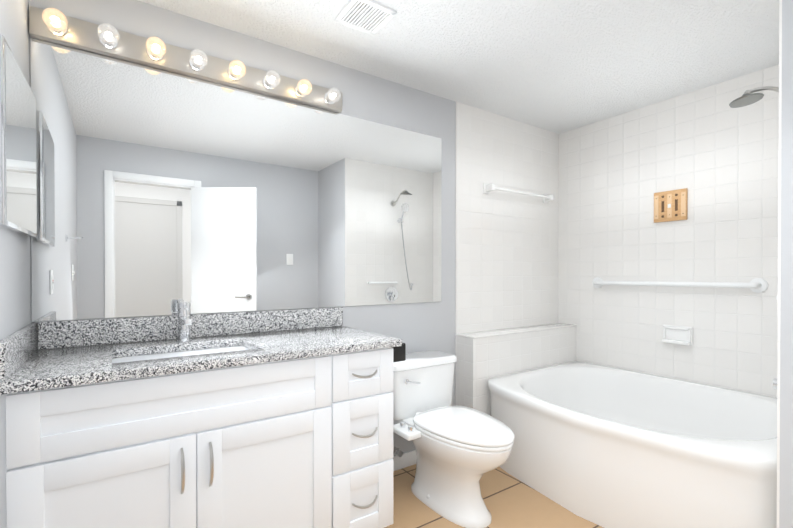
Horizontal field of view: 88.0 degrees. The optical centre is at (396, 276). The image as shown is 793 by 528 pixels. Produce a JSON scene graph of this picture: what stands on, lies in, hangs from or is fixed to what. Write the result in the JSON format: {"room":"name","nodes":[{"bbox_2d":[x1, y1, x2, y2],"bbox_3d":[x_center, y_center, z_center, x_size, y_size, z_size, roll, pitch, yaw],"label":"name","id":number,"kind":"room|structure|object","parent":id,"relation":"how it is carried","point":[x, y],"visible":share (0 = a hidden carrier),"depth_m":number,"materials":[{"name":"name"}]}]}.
{"room":"bathroom","nodes":[
{"label":"bathroom","id":0,"kind":"room"},
{"bbox_2d":[0,0,30,340],"bbox_3d":[-0.759,0.012,0.564,0.100,2.290,2.425,0,0,-34],"label":"wall","id":1,"kind":"structure","parent":0,"point":[15,299],"depth_m":1.29,"materials":[{"name":"grey paint"}]},
{"bbox_2d":[0,34,36,236],"bbox_3d":[-1.159,-0.385,1.261,0.028,0.495,0.462,0,0,-34],"label":"medicine cabinet mirror","id":2,"kind":"object","parent":1,"relation":"attached to","point":[18,201],"visible":1,"depth_m":1.19,"materials":[{"name":"silver metal"}]},
{"bbox_2d":[0,322,39,381],"bbox_3d":[-1.177,0.220,1.284,0.020,0.100,0.563,0,0,-34],"label":"backsplash","id":3,"kind":"structure","parent":1,"relation":"attached to","point":[15,349],"depth_m":1.21,"materials":[{"name":"grey stone"}]},
{"bbox_2d":[40,307,342,349],"bbox_3d":[-0.807,0.217,1.865,1.245,0.100,0.020,0,0,-34],"label":"backsplash","id":4,"kind":"structure","parent":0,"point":[94,332],"depth_m":1.75,"materials":[{"name":"grey stone"}]},
{"bbox_2d":[29,0,455,455],"bbox_3d":[-0.005,0.001,2.488,3.318,2.290,0.100,0,0,-34],"label":"wall","id":5,"kind":"structure","parent":0,"point":[422,326],"depth_m":2.31,"materials":[{"name":"grey paint"}]},
{"bbox_2d":[29,6,341,112],"bbox_3d":[-0.788,-0.926,1.805,1.253,0.100,0.133,0,0,-34],"label":"sconce","id":6,"kind":"object","parent":5,"relation":"attached to","point":[64,30],"visible":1,"depth_m":1.72,"materials":[{"name":"grey metal"}]},
{"bbox_2d":[30,38,441,321],"bbox_3d":[-0.528,-0.356,2.063,1.970,1.039,0.006,0,0,-34],"label":"vanity mirror","id":7,"kind":"object","parent":5,"relation":"attached to","point":[161,192],"visible":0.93,"depth_m":1.85,"materials":[{"name":"clear glass"}]},
{"bbox_2d":[455,101,558,405],"bbox_3d":[0.851,-0.002,3.008,1.117,2.290,0.008,0,0,-34],"label":"wall tile","id":8,"kind":"structure","parent":5,"relation":"attached to","point":[506,270],"depth_m":2.95,"materials":[{"name":"white tile"}]},
{"bbox_2d":[483,183,553,202],"bbox_3d":[0.911,-0.607,2.994,0.716,0.070,0.075,0,0,-34],"label":"towel rail","id":9,"kind":"object","parent":8,"relation":"attached to","point":[487,188],"visible":1,"depth_m":2.92,"materials":[{"name":"white"}]},
{"bbox_2d":[392,450,416,470],"bbox_3d":[0.047,1.104,2.462,0.823,0.085,0.011,0,0,-34],"label":"baseboard","id":10,"kind":"structure","parent":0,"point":[406,459],"depth_m":2.45,"materials":[{"name":"white wood"}]},
{"bbox_2d":[138,0,778,133],"bbox_3d":[1.026,-1.160,0.885,3.418,0.050,3.900,0,0,-34],"label":"ceiling","id":11,"kind":"structure","parent":0,"point":[558,66],"depth_m":2.03,"materials":[{"name":"white paint"}]},
{"bbox_2d":[334,0,396,34],"bbox_3d":[-0.137,-1.133,1.786,0.200,0.012,0.200,0,0,-34],"label":"ceiling vent","id":12,"kind":"object","parent":11,"relation":"in","point":[371,17],"visible":0.98,"depth_m":1.78,"materials":[{"name":"white paint"}]},
{"bbox_2d":[384,464,603,527],"bbox_3d":[1.026,1.180,0.898,3.418,0.050,3.900,0,0,-34],"label":"floor","id":13,"kind":"structure","parent":0,"point":[510,501],"depth_m":2.03,"materials":[{"name":"tile"}]},
{"bbox_2d":[0,329,405,527],"bbox_3d":[-0.626,0.725,1.650,1.339,0.850,0.583,0,0,-34],"label":"bathroom vanity","id":14,"kind":"object","parent":13,"relation":"on","point":[183,418],"depth_m":1.35,"materials":[{"name":"white wood"}]},
{"bbox_2d":[0,326,401,389],"bbox_3d":[-0.660,0.283,1.632,1.266,0.030,0.573,0,0,-34],"label":"countertop","id":15,"kind":"structure","parent":14,"relation":"on","point":[61,363],"depth_m":1.47,"materials":[{"name":"grey stone"}]},
{"bbox_2d":[112,342,251,361],"bbox_3d":[-0.776,0.367,1.524,0.500,0.160,0.315,0,0,-34],"label":"sink","id":16,"kind":"object","parent":15,"relation":"in","point":[128,355],"depth_m":1.62,"materials":[{"name":"white ceramic"}]},
{"bbox_2d":[176,302,191,341],"bbox_3d":[-0.848,0.187,1.649,0.058,0.162,0.164,0,0,-34],"label":"faucet","id":17,"kind":"object","parent":15,"relation":"on","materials":[{"name":"silver metal"}]},
{"bbox_2d":[392,350,514,527],"bbox_3d":[0.228,0.802,2.095,0.510,0.693,0.818,0,0,-34],"label":"toilet","id":18,"kind":"object","parent":13,"relation":"on","point":[461,451],"visible":0.83,"depth_m":1.99,"materials":[{"name":"white ceramic"}]},
{"bbox_2d":[488,361,776,527],"bbox_3d":[1.319,0.900,2.275,1.157,0.494,1.418,0,0,-34],"label":"bathtub","id":19,"kind":"object","parent":13,"relation":"on","point":[605,446],"visible":0.92,"depth_m":1.98,"materials":[{"name":"white ceramic"}]},
{"bbox_2d":[456,323,576,415],"bbox_3d":[0.894,0.760,2.938,1.113,0.768,0.164,0,0,-34],"label":"wall","id":20,"kind":"structure","parent":0,"point":[483,357],"depth_m":2.72,"materials":[{"name":"tile"}]},
{"bbox_2d":[779,0,792,527],"bbox_3d":[1.779,0.006,1.652,1.117,2.290,0.100,0,0,-34],"label":"wall","id":21,"kind":"structure","parent":0,"point":[786,423],"depth_m":1.36,"materials":[{"name":"grey paint"}]},
{"bbox_2d":[777,0,781,527],"bbox_3d":[1.747,0.006,1.696,1.104,2.290,0.008,0,0,-34],"label":"wall tiles","id":22,"kind":"structure","parent":21,"relation":"attached to","point":[779,253],"depth_m":1.38,"materials":[{"name":"white tile"}]},
{"bbox_2d":[729,86,778,107],"bbox_3d":[1.664,-0.789,1.822,0.124,0.138,0.300,0,0,-34],"label":"shower head","id":23,"kind":"object","parent":22,"relation":"attached to","point":[747,97],"visible":0.92,"depth_m":1.87},
{"bbox_2d":[773,378,776,388],"bbox_3d":[1.695,0.309,1.747,0.160,0.378,0.130,0,0,-34],"label":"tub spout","id":24,"kind":"object","parent":22,"relation":"attached to","point":[774,383],"visible":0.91,"depth_m":1.78,"materials":[{"name":"silver metal"}]},
{"bbox_3d":[1.830,0.000,2.655,0.100,2.290,1.697,0,0,-34],"label":"wall","id":25,"kind":"structure","parent":0,"visible":0},
{"bbox_2d":[558,64,778,397],"bbox_3d":[1.759,0.000,2.662,0.008,2.290,1.590,0,0,-34],"label":"wall tile","id":26,"kind":"structure","parent":25,"relation":"attached to","point":[712,151],"depth_m":2.60,"materials":[{"name":"white tile"}]},
{"bbox_2d":[654,188,687,222],"bbox_3d":[1.756,-0.452,2.635,0.024,0.195,0.189,0,0,-34],"label":"switch plate","id":27,"kind":"object","parent":26,"relation":"attached to","point":[671,205],"visible":1,"depth_m":2.62,"materials":[{"name":"brown wood"}]},
{"bbox_2d":[661,325,692,345],"bbox_3d":[1.769,0.372,2.597,0.050,0.115,0.165,0,0,-34],"label":"soap dish","id":28,"kind":"object","parent":26,"relation":"attached to","point":[680,335],"visible":0.98,"depth_m":2.59,"materials":[{"name":"white ceramic"}]},
{"bbox_2d":[592,277,767,292],"bbox_3d":[1.726,0.048,2.643,0.066,0.082,1.002,0,0,-34],"label":"grab rail","id":29,"kind":"object","parent":26,"relation":"attached to","point":[758,285],"visible":1,"depth_m":2.48,"materials":[{"name":"white metal"}]}
]}

